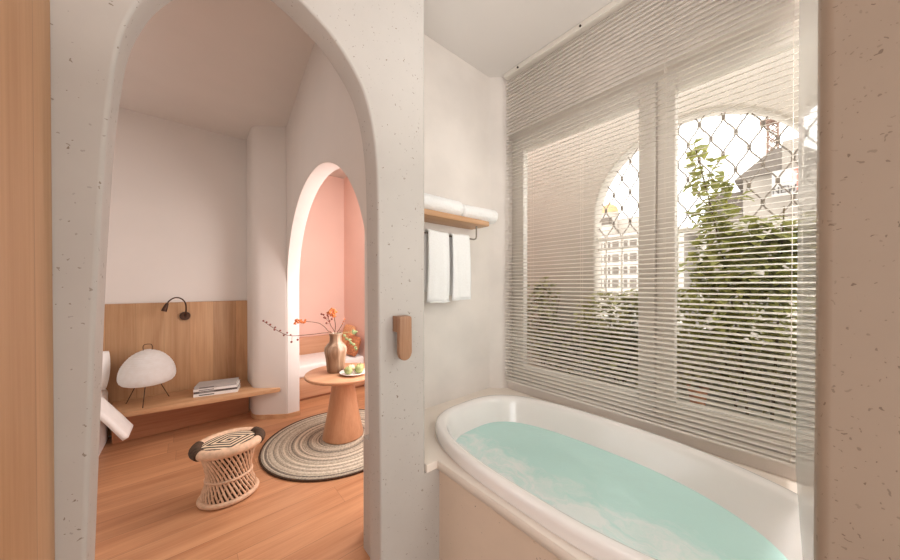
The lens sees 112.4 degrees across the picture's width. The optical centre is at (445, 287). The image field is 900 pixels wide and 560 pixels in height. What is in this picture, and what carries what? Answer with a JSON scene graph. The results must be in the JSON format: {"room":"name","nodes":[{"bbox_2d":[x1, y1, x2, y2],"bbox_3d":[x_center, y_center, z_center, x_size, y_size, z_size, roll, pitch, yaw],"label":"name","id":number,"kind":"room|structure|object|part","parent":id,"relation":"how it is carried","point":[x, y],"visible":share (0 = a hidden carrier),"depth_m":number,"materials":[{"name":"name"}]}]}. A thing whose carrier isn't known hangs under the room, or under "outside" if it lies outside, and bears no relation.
{"room":"hotel room","nodes":[
{"label":"hotel room","id":0,"kind":"room"},
{"bbox_2d":[0,0,54,559],"bbox_3d":[-0.638,-0.072,0.362,0.059,2.940,0.680,0,1,-40],"label":"door frame","id":1,"kind":"structure","parent":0,"point":[27,511],"depth_m":0.53,"materials":[{"name":"speckled wood"},{"name":"plaster"}]},
{"bbox_2d":[105,107,246,436],"bbox_3d":[-3.578,-0.147,2.443,3.320,3.060,0.120,0,1,-40],"label":"wall","id":2,"kind":"structure","parent":0,"point":[177,219],"depth_m":3.06,"materials":[{"name":"paint"}]},
{"bbox_2d":[103,300,247,435],"bbox_3d":[-3.306,0.758,2.581,2.705,1.208,0.032,0,1,-40],"label":"headboard","id":3,"kind":"object","parent":2,"relation":"attached to","point":[209,345],"visible":0.33,"depth_m":3.07,"materials":[{"name":"brown wood"}]},
{"bbox_2d":[161,297,190,319],"bbox_3d":[-2.664,0.215,2.991,0.105,0.242,0.257,0,0,4],"label":"reading lamp","id":4,"kind":"object","parent":3,"relation":"attached to","point":[185,315],"visible":1,"depth_m":3.03,"materials":[{"name":"brown metal"}]},
{"bbox_3d":[-2.651,0.197,2.986,0.069,0.203,0.183,0,0,10],"label":"arm","id":5,"kind":"part","parent":4,"relation":"part of","materials":[{"name":"brown metal"}]},
{"bbox_3d":[-2.671,0.292,3.082,0.088,0.088,0.022,0,1,-40],"label":"plate","id":6,"kind":"part","parent":4,"relation":"part of","materials":[{"name":"brown metal"}]},
{"bbox_2d":[112,380,279,443],"bbox_3d":[-2.397,1.217,2.965,1.262,0.325,0.564,0,1,-40],"label":"wall shelf","id":7,"kind":"object","parent":3,"relation":"attached to","point":[159,413],"visible":0.8,"depth_m":2.91,"materials":[{"name":"brown wood"}]},
{"bbox_2d":[117,344,175,407],"bbox_3d":[-2.708,0.784,2.736,0.386,0.544,0.386,0,1,-40],"label":"table lamp","id":8,"kind":"object","parent":7,"relation":"on","point":[145,368],"visible":1,"depth_m":2.63,"materials":[{"name":"paper"}]},
{"bbox_3d":[-2.708,0.719,2.736,0.386,0.310,0.386,0,1,-40],"label":"lamp shade","id":9,"kind":"part","parent":8,"relation":"part of","materials":[{"name":"paper"}]},
{"bbox_3d":[-2.613,1.237,3.049,1.022,0.284,0.157,0,1,-40],"label":"under panel","id":10,"kind":"part","parent":7,"relation":"part of","materials":[{"name":"brown wood"}]},
{"bbox_2d":[193,383,240,397],"bbox_3d":[-2.305,1.039,3.049,0.352,0.030,0.201,0,0,-27],"label":"book","id":11,"kind":"object","parent":7,"relation":"on","point":[237,389],"visible":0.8,"depth_m":2.96,"materials":[{"name":"white paper"}]},
{"bbox_2d":[194,383,239,393],"bbox_3d":[-2.307,1.014,3.049,0.345,0.020,0.201,0,0,-27],"label":"book","id":12,"kind":"object","parent":11,"relation":"on","point":[239,383],"visible":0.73,"depth_m":2.96,"materials":[{"name":"paper"}]},
{"bbox_2d":[193,379,239,391],"bbox_3d":[-2.304,0.992,3.044,0.348,0.022,0.196,0,0,-26],"label":"book","id":13,"kind":"object","parent":12,"relation":"on","point":[238,382],"visible":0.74,"depth_m":2.96,"materials":[{"name":"white paper"}]},
{"bbox_2d":[194,377,238,389],"bbox_3d":[-2.307,0.969,3.044,0.335,0.024,0.191,0,0,-28],"label":"book","id":14,"kind":"object","parent":13,"relation":"on","point":[230,381],"visible":1,"depth_m":3.00,"materials":[{"name":"grey paper"}]},
{"bbox_2d":[95,386,369,559],"bbox_3d":[-2.140,1.436,1.984,4.700,0.100,3.720,0,1,-40],"label":"floor","id":15,"kind":"structure","parent":0,"point":[149,489],"depth_m":1.88,"materials":[{"name":"brown wood"}]},
{"bbox_2d":[99,389,132,454],"bbox_3d":[-2.921,1.119,1.500,1.787,0.542,2.060,0,1,-40],"label":"bed","id":16,"kind":"object","parent":15,"relation":"on","point":[110,417],"visible":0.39,"depth_m":2.37,"materials":[{"name":"white fabric"}]},
{"bbox_3d":[-2.996,1.010,1.436,1.590,0.219,2.060,0,1,-40],"label":"mattress","id":17,"kind":"part","parent":16,"relation":"part of","materials":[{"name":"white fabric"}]},
{"bbox_2d":[101,351,109,389],"bbox_3d":[-3.191,0.718,2.450,0.620,0.323,0.230,0,1,-40],"label":"pillow","id":18,"kind":"object","parent":16,"relation":"on","point":[106,355],"visible":0.12,"depth_m":2.61,"materials":[{"name":"white fabric"}]},
{"bbox_2d":[100,397,132,440],"bbox_3d":[-3.204,1.015,1.849,1.766,0.339,0.301,0,1,-40],"label":"duvet","id":19,"kind":"object","parent":16,"relation":"on","point":[110,416],"depth_m":2.33,"materials":[{"name":"white fabric"}]},
{"bbox_2d":[188,426,264,509],"bbox_3d":[-1.451,1.194,2.017,0.418,0.379,0.348,0,1,-40],"label":"stool","id":20,"kind":"object","parent":15,"relation":"on","point":[225,457],"visible":1,"depth_m":1.93,"materials":[{"name":"wicker"}]},
{"bbox_3d":[-1.451,1.021,2.015,0.316,0.008,0.256,0,1,-40],"label":"seat","id":21,"kind":"part","parent":20,"relation":"part of","materials":[{"name":"beige wicker"}]},
{"bbox_2d":[258,409,364,481],"bbox_3d":[-0.986,1.373,2.756,1.240,0.017,1.240,0,0,37],"label":"round rug","id":22,"kind":"object","parent":15,"relation":"on","point":[298,452],"visible":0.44,"depth_m":2.46,"materials":[{"name":"fabric"}]},
{"bbox_2d":[304,363,364,444],"bbox_3d":[-0.954,1.073,2.794,0.660,0.584,0.660,0,1,-40],"label":"pedestal table","id":23,"kind":"object","parent":22,"relation":"on","point":[343,424],"visible":0.77,"depth_m":2.67,"materials":[{"name":"brown wood"}]},
{"bbox_2d":[324,332,346,373],"bbox_3d":[-1.024,0.602,2.796,0.202,0.356,0.202,0,1,-40],"label":"vase","id":24,"kind":"object","parent":23,"relation":"on","point":[335,351],"visible":0.96,"depth_m":2.73,"materials":[{"name":"beige ceramic"}]},
{"bbox_2d":[262,320,332,342],"bbox_3d":[-1.220,0.418,2.576,0.035,0.329,0.614,0,1,44],"label":"branch","id":25,"kind":"object","parent":24,"relation":"in","point":[266,322],"visible":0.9,"depth_m":2.49,"materials":[{"name":"brown plant"}]},
{"bbox_3d":[-1.221,0.423,2.582,0.020,0.320,0.608,0,1,43],"label":"stem","id":26,"kind":"part","parent":25,"relation":"part of","materials":[{"name":"brown plant"}]},
{"bbox_2d":[294,319,331,332],"bbox_3d":[-1.165,0.424,2.677,0.352,0.316,0.035,0,1,-40],"label":"dried flower","id":27,"kind":"object","parent":24,"relation":"in","point":[296,320],"visible":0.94,"depth_m":2.60,"materials":[{"name":"orange plant"}]},
{"bbox_2d":[321,313,334,332],"bbox_3d":[-1.065,0.405,2.736,0.028,0.354,0.146,0,1,44],"label":"sprig","id":28,"kind":"object","parent":24,"relation":"in","point":[321,313],"visible":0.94,"depth_m":2.73,"materials":[{"name":"brown plant"}]},
{"bbox_2d":[327,308,337,328],"bbox_3d":[-1.047,0.384,2.776,0.097,0.394,0.044,0,1,-44],"label":"dried flower","id":29,"kind":"object","parent":24,"relation":"in","point":[333,315],"visible":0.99,"depth_m":2.77,"materials":[{"name":"orange plant"}]},
{"bbox_2d":[338,329,357,349],"bbox_3d":[-0.917,0.500,2.825,0.207,0.192,0.078,0,1,-40],"label":"sprig","id":30,"kind":"object","parent":24,"relation":"in","point":[354,332],"visible":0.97,"depth_m":2.83,"materials":[{"name":"green plant"}]},
{"bbox_2d":[339,368,364,375],"bbox_3d":[-0.832,0.768,2.718,0.247,0.025,0.247,0,1,-40],"label":"plate","id":31,"kind":"object","parent":23,"relation":"on","point":[341,372],"visible":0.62,"depth_m":2.69,"materials":[{"name":"white ceramic"}]},
{"bbox_2d":[344,366,352,373],"bbox_3d":[-0.868,0.733,2.675,0.074,0.075,0.074,0,1,-40],"label":"fruit","id":32,"kind":"object","parent":31,"relation":"on","point":[348,370],"visible":1,"depth_m":2.65,"materials":[{"name":"green food"}]},
{"bbox_2d":[355,364,363,372],"bbox_3d":[-0.783,0.730,2.714,0.080,0.081,0.080,0,1,-40],"label":"fruit","id":33,"kind":"object","parent":31,"relation":"on","point":[359,368],"visible":1,"depth_m":2.69,"materials":[{"name":"green food"}]},
{"bbox_2d":[299,334,364,400],"bbox_3d":[-1.713,1.042,4.136,0.933,0.660,0.728,0,1,-40],"label":"daybed","id":34,"kind":"object","parent":15,"relation":"on","point":[311,348],"visible":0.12,"depth_m":4.01,"materials":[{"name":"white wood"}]},
{"bbox_3d":[-1.931,0.902,4.390,0.933,0.384,0.058,0,1,-40],"label":"backrest","id":35,"kind":"part","parent":34,"relation":"part of","materials":[{"name":"brown wood"}]},
{"bbox_3d":[-1.692,1.021,4.112,0.925,0.149,0.655,0,1,-40],"label":"mattress","id":36,"kind":"part","parent":34,"relation":"part of","materials":[{"name":"white fabric"}]},
{"bbox_2d":[342,324,355,344],"bbox_3d":[-1.448,0.744,4.459,0.141,0.375,0.380,0,0,-35],"label":"cushion","id":37,"kind":"object","parent":34,"relation":"on","point":[348,328],"visible":0.39,"depth_m":4.39,"materials":[{"name":"fabric"}]},
{"bbox_2d":[346,335,360,356],"bbox_3d":[-1.296,0.806,4.182,0.150,0.258,0.300,0,1,-40],"label":"cushion","id":38,"kind":"object","parent":34,"relation":"on","point":[351,351],"visible":0.81,"depth_m":4.10,"materials":[{"name":"orange fabric"}]},
{"bbox_2d":[119,0,346,178],"bbox_3d":[-2.172,-1.724,2.000,4.700,0.100,3.620,0,1,-40],"label":"ceiling","id":39,"kind":"structure","parent":0,"point":[226,67],"depth_m":2.29,"materials":[{"name":"paint"}]},
{"bbox_2d":[50,0,423,559],"bbox_3d":[-0.504,-0.137,0.988,1.015,3.060,0.100,0,1,-40],"label":"wall","id":40,"kind":"structure","parent":0,"point":[375,47],"depth_m":1.03,"materials":[{"name":"paint"}]},
{"bbox_2d":[393,315,411,360],"bbox_3d":[-0.172,0.195,1.172,0.056,0.169,0.054,0,1,-40],"label":"wall hook","id":41,"kind":"object","parent":40,"relation":"attached to","point":[402,324],"visible":1,"depth_m":1.15,"materials":[{"name":"brown wood"}]},
{"bbox_2d":[246,126,286,414],"bbox_3d":[-1.943,-0.153,3.359,0.398,3.060,0.624,0,1,-40],"label":"wall","id":42,"kind":"structure","parent":0,"point":[266,195],"depth_m":3.16,"materials":[{"name":"paint"}]},
{"bbox_2d":[250,409,299,418],"bbox_3d":[-1.863,1.355,3.277,0.411,0.045,0.409,0,1,-40],"label":"baseboard","id":43,"kind":"structure","parent":42,"relation":"attached to","point":[254,416],"depth_m":3.16,"materials":[{"name":"brown wood"}]},
{"bbox_2d":[299,176,343,336],"bbox_3d":[-2.074,-0.160,4.379,1.480,3.060,0.120,0,1,-40],"label":"wall","id":44,"kind":"structure","parent":0,"point":[321,273],"depth_m":4.51,"materials":[{"name":"pink paint"}]},
{"bbox_2d":[286,42,366,413],"bbox_3d":[-0.946,-0.145,2.239,0.120,3.060,2.396,0,0,-35],"label":"wall","id":45,"kind":"structure","parent":0,"point":[323,133],"depth_m":2.18,"materials":[{"name":"paint"}]},
{"bbox_2d":[364,34,508,434],"bbox_3d":[0.036,-0.084,2.013,1.135,2.940,0.220,0,1,-40],"label":"wall","id":46,"kind":"structure","parent":0,"point":[465,156],"depth_m":2.10,"materials":[{"name":"paint"}]},
{"bbox_2d":[424,208,488,239],"bbox_3d":[-0.015,-0.371,1.845,0.652,0.127,0.164,0,1,-40],"label":"towel shelf","id":47,"kind":"object","parent":46,"relation":"attached to","point":[431,216],"visible":0.46,"depth_m":1.84,"materials":[{"name":"brown wood"}]},
{"bbox_2d":[424,229,449,302],"bbox_3d":[-0.053,-0.122,1.768,0.165,0.426,0.068,0,1,-40],"label":"hanging towel","id":48,"kind":"object","parent":47,"relation":"hanging from","point":[436,243],"visible":0.97,"depth_m":1.74,"materials":[{"name":"white fabric"}]},
{"bbox_2d":[424,193,463,215],"bbox_3d":[-0.067,-0.489,1.800,0.375,0.112,0.130,0,1,-40],"label":"rolled towel","id":49,"kind":"object","parent":47,"relation":"on","point":[437,203],"visible":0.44,"depth_m":1.77,"materials":[{"name":"white fabric"}]},
{"bbox_2d":[449,233,470,300],"bbox_3d":[0.082,-0.128,1.883,0.156,0.416,0.069,0,1,-40],"label":"hanging towel","id":50,"kind":"object","parent":47,"relation":"hanging from","point":[459,244],"visible":0.93,"depth_m":1.87,"materials":[{"name":"white fabric"}]},
{"bbox_2d":[461,204,497,223],"bbox_3d":[0.207,-0.486,2.017,0.299,0.099,0.117,0,0,-34],"label":"rolled towel","id":51,"kind":"object","parent":47,"relation":"on","point":[489,215],"visible":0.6,"depth_m":1.97,"materials":[{"name":"white fabric"}]},
{"bbox_2d":[439,470,559,559],"bbox_3d":[0.462,1.092,0.782,0.032,0.605,1.480,0,1,-40],"label":"bath panel","id":52,"kind":"object","parent":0,"point":[469,529],"visible":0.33,"depth_m":1.17,"materials":[{"name":"paint"}]},
{"bbox_2d":[424,0,612,76],"bbox_3d":[0.140,-1.590,0.056,3.700,0.100,3.320,0,1,-40],"label":"ceiling","id":53,"kind":"structure","parent":0,"point":[493,37],"depth_m":1.78,"materials":[{"name":"paint"}]},
{"bbox_2d":[344,0,798,480],"bbox_3d":[0.150,-0.149,2.754,0.200,3.060,5.240,0,1,-40],"label":"wall","id":54,"kind":"structure","parent":0,"point":[769,466],"depth_m":1.71,"materials":[{"name":"paint"}]},
{"bbox_2d":[512,15,798,457],"bbox_3d":[1.153,-0.206,1.588,0.093,1.810,1.925,0,1,-40],"label":"window","id":55,"kind":"structure","parent":54,"relation":"in","point":[674,178],"depth_m":1.59,"materials":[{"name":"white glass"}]},
{"bbox_3d":[0.827,-0.208,1.941,0.053,1.746,0.898,0,1,-40],"label":"sash","id":56,"kind":"part","parent":55,"relation":"part of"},
{"bbox_2d":[504,0,798,467],"bbox_3d":[1.008,-0.430,1.542,0.056,2.238,1.765,0,1,-40],"label":"blind","id":57,"kind":"object","parent":55,"relation":"attached to","point":[614,6],"visible":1,"depth_m":1.49,"materials":[{"name":"white plastic"}]},
{"bbox_3d":[0.584,-0.424,2.044,0.029,2.200,0.002,0,1,-40],"label":"ladder cord","id":58,"kind":"part","parent":57,"relation":"part of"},
{"bbox_3d":[0.805,-0.422,1.785,0.029,2.200,0.002,0,1,-40],"label":"ladder cord","id":59,"kind":"part","parent":57,"relation":"part of","materials":[{"name":"white fabric"}]},
{"bbox_3d":[1.010,0.682,1.551,0.028,0.014,1.757,0,1,-40],"label":"rail","id":60,"kind":"part","parent":57,"relation":"part of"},
{"bbox_3d":[1.071,-0.420,1.473,0.029,2.200,0.002,0,1,-40],"label":"ladder cord","id":61,"kind":"part","parent":57,"relation":"part of","materials":[{"name":"white fabric"}]},
{"bbox_3d":[1.336,-0.418,1.161,0.029,2.200,0.002,0,1,-40],"label":"ladder cord","id":62,"kind":"part","parent":57,"relation":"part of","materials":[{"name":"white fabric"}]},
{"bbox_3d":[1.432,-0.203,1.230,0.053,1.746,0.953,0,1,-40],"label":"sash","id":63,"kind":"part","parent":55,"relation":"part of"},
{"bbox_2d":[363,0,899,559],"bbox_3d":[0.394,-0.075,0.729,0.145,2.940,2.400,0,1,-40],"label":"wall","id":64,"kind":"structure","parent":0,"point":[857,454],"depth_m":0.43,"materials":[{"name":"beige paint"}]},
{"bbox_2d":[424,388,796,559],"bbox_3d":[0.636,0.775,1.237,1.034,0.038,1.950,0,1,-40],"label":"ledge","id":65,"kind":"object","parent":64,"relation":"on","point":[435,456],"visible":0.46,"depth_m":1.19,"materials":[{"name":"stone"}]},
{"bbox_2d":[435,395,802,559],"bbox_3d":[0.609,0.941,1.263,0.864,0.480,1.545,0,1,-40],"label":"bathtub","id":66,"kind":"object","parent":65,"relation":"on","point":[770,508],"visible":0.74,"depth_m":1.23,"materials":[{"name":"white ceramic"}]},
{"bbox_2d":[456,422,787,559],"bbox_3d":[0.574,0.838,1.303,0.683,0.006,1.259,0,1,-40],"label":"water","id":67,"kind":"object","parent":66,"relation":"in","point":[643,509],"visible":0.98,"depth_m":1.22,"materials":[{"name":"teal liquid"}]},
{"bbox_2d":[796,0,817,559],"bbox_3d":[0.979,-0.356,0.818,0.955,2.100,0.008,0,1,-42],"label":"screen","id":68,"kind":"object","parent":64,"relation":"attached to","point":[808,9],"visible":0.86,"depth_m":0.71,"materials":[{"name":"clear glass"}]},
{"bbox_2d":[527,44,798,412],"bbox_3d":[1.756,-0.106,2.348,0.160,2.980,4.500,0,1,-40],"label":"wall","id":69,"kind":"structure","parent":0,"point":[578,216],"depth_m":2.75,"materials":[{"name":"beige paint"}]},
{"bbox_2d":[598,215,797,310],"bbox_3d":[1.821,-0.150,2.272,0.050,0.588,1.300,0,1,-40],"label":"balcony railing","id":70,"kind":"object","parent":69,"relation":"attached to","point":[789,217],"visible":0.2,"depth_m":2.51,"materials":[{"name":"white metal"}]},
{"bbox_3d":[1.821,-0.338,2.271,0.030,0.015,1.300,0,1,-40],"label":"rail","id":71,"kind":"part","parent":70,"relation":"part of","materials":[{"name":"white metal"}]},
{"bbox_3d":[1.821,0.132,2.274,0.030,0.025,1.300,0,1,-40],"label":"rail","id":72,"kind":"part","parent":70,"relation":"part of","materials":[{"name":"white metal"}]},
{"bbox_3d":[1.821,-0.427,2.270,0.050,0.033,1.300,0,1,-40],"label":"rail","id":73,"kind":"part","parent":70,"relation":"part of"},
{"bbox_2d":[599,112,797,237],"bbox_3d":[1.821,-0.849,2.267,0.014,0.811,1.297,0,1,-40],"label":"lattice grille","id":74,"kind":"object","parent":69,"relation":"in","point":[777,180],"visible":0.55,"depth_m":2.08,"materials":[{"name":"metal"}]},
{"bbox_3d":[1.467,1.435,2.113,1.040,0.100,4.500,0,1,-40],"label":"floor","id":75,"kind":"structure","parent":0,"visible":0},
{"bbox_2d":[527,359,795,425],"bbox_3d":[1.446,1.072,2.289,0.320,0.625,2.620,0,1,-40],"label":"planter box","id":76,"kind":"object","parent":75,"relation":"on","point":[680,393],"visible":0.02,"depth_m":2.03,"materials":[{"name":"white"}]},
{"bbox_2d":[527,277,600,373],"bbox_3d":[1.010,0.330,2.787,0.354,0.867,0.857,0,1,-40],"label":"leafy shrub","id":77,"kind":"object","parent":76,"relation":"on","point":[538,285],"visible":0.52,"depth_m":2.81,"materials":[{"name":"green plant"}]},
{"bbox_2d":[572,282,692,384],"bbox_3d":[1.400,0.353,2.361,0.395,0.832,0.851,0,1,-40],"label":"leafy shrub","id":78,"kind":"object","parent":76,"relation":"on","point":[631,290],"visible":0.38,"depth_m":2.37,"materials":[{"name":"green plant"}]},
{"bbox_2d":[687,384,708,404],"bbox_3d":[1.612,0.697,1.929,0.110,0.130,0.110,0,1,-40],"label":"flower pot","id":79,"kind":"object","parent":76,"relation":"on","point":[701,387],"visible":0.26,"depth_m":1.90,"materials":[{"name":"ceramic"}]},
{"bbox_2d":[677,327,796,419],"bbox_3d":[1.886,0.502,1.787,0.370,0.534,1.055,0,1,-40],"label":"leafy shrub","id":80,"kind":"object","parent":76,"relation":"on","point":[687,337],"visible":0.23,"depth_m":1.82,"materials":[{"name":"green plant"}]},
{"bbox_3d":[1.772,0.552,1.903,0.014,0.432,0.111,0,1,-40],"label":"stem","id":81,"kind":"part","parent":80,"relation":"part of","materials":[{"name":"brown plant"}]},
{"bbox_2d":[677,138,797,419],"bbox_3d":[1.798,-0.111,1.822,0.426,1.758,0.812,0,1,-40],"label":"tree","id":82,"kind":"object","parent":76,"relation":"on","point":[692,153],"visible":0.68,"depth_m":1.82,"materials":[{"name":"green plant"}]},
{"label":"outside","id":83,"kind":"structure","parent":0,"visible":0},
{"bbox_2d":[601,216,705,333],"bbox_3d":[9.214,0.630,13.825,4.250,7.350,3.700,0,1,-40],"label":"apartment building","id":84,"kind":"structure","parent":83,"point":[633,219],"depth_m":12.70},
{"bbox_2d":[602,201,618,235],"bbox_3d":[7.397,-3.084,13.658,0.840,1.660,0.840,0,1,-40],"label":"domed turret","id":85,"kind":"object","parent":84,"relation":"on","point":[610,206],"visible":0.62,"depth_m":13.35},
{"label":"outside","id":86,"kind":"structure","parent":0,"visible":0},
{"bbox_2d":[734,138,797,343],"bbox_3d":[11.884,-0.413,9.163,4.220,7.500,4.150,0,1,-40],"label":"house","id":87,"kind":"structure","parent":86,"point":[793,146],"depth_m":8.86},
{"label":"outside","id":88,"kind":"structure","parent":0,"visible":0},
{"bbox_2d":[759,117,780,153],"bbox_3d":[13.226,-5.349,12.195,0.600,3.330,0.720,0,1,-40],"label":"lattice tower","id":89,"kind":"structure","parent":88,"point":[768,121],"depth_m":12.17,"materials":[{"name":"metal"}]},
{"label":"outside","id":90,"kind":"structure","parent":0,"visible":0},
{"bbox_2d":[704,191,742,337],"bbox_3d":[10.842,0.010,11.562,2.700,6.620,1.050,0,1,-40],"label":"house","id":91,"kind":"structure","parent":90,"point":[740,204],"depth_m":10.58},
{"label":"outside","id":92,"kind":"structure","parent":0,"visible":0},
{"bbox_2d":[772,166,797,196],"bbox_3d":[9.484,-2.917,8.239,0.090,0.720,0.780,0,1,-40],"label":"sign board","id":93,"kind":"object","parent":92,"point":[786,179],"visible":0.53,"depth_m":8.32,"materials":[{"name":"white"}]}
]}

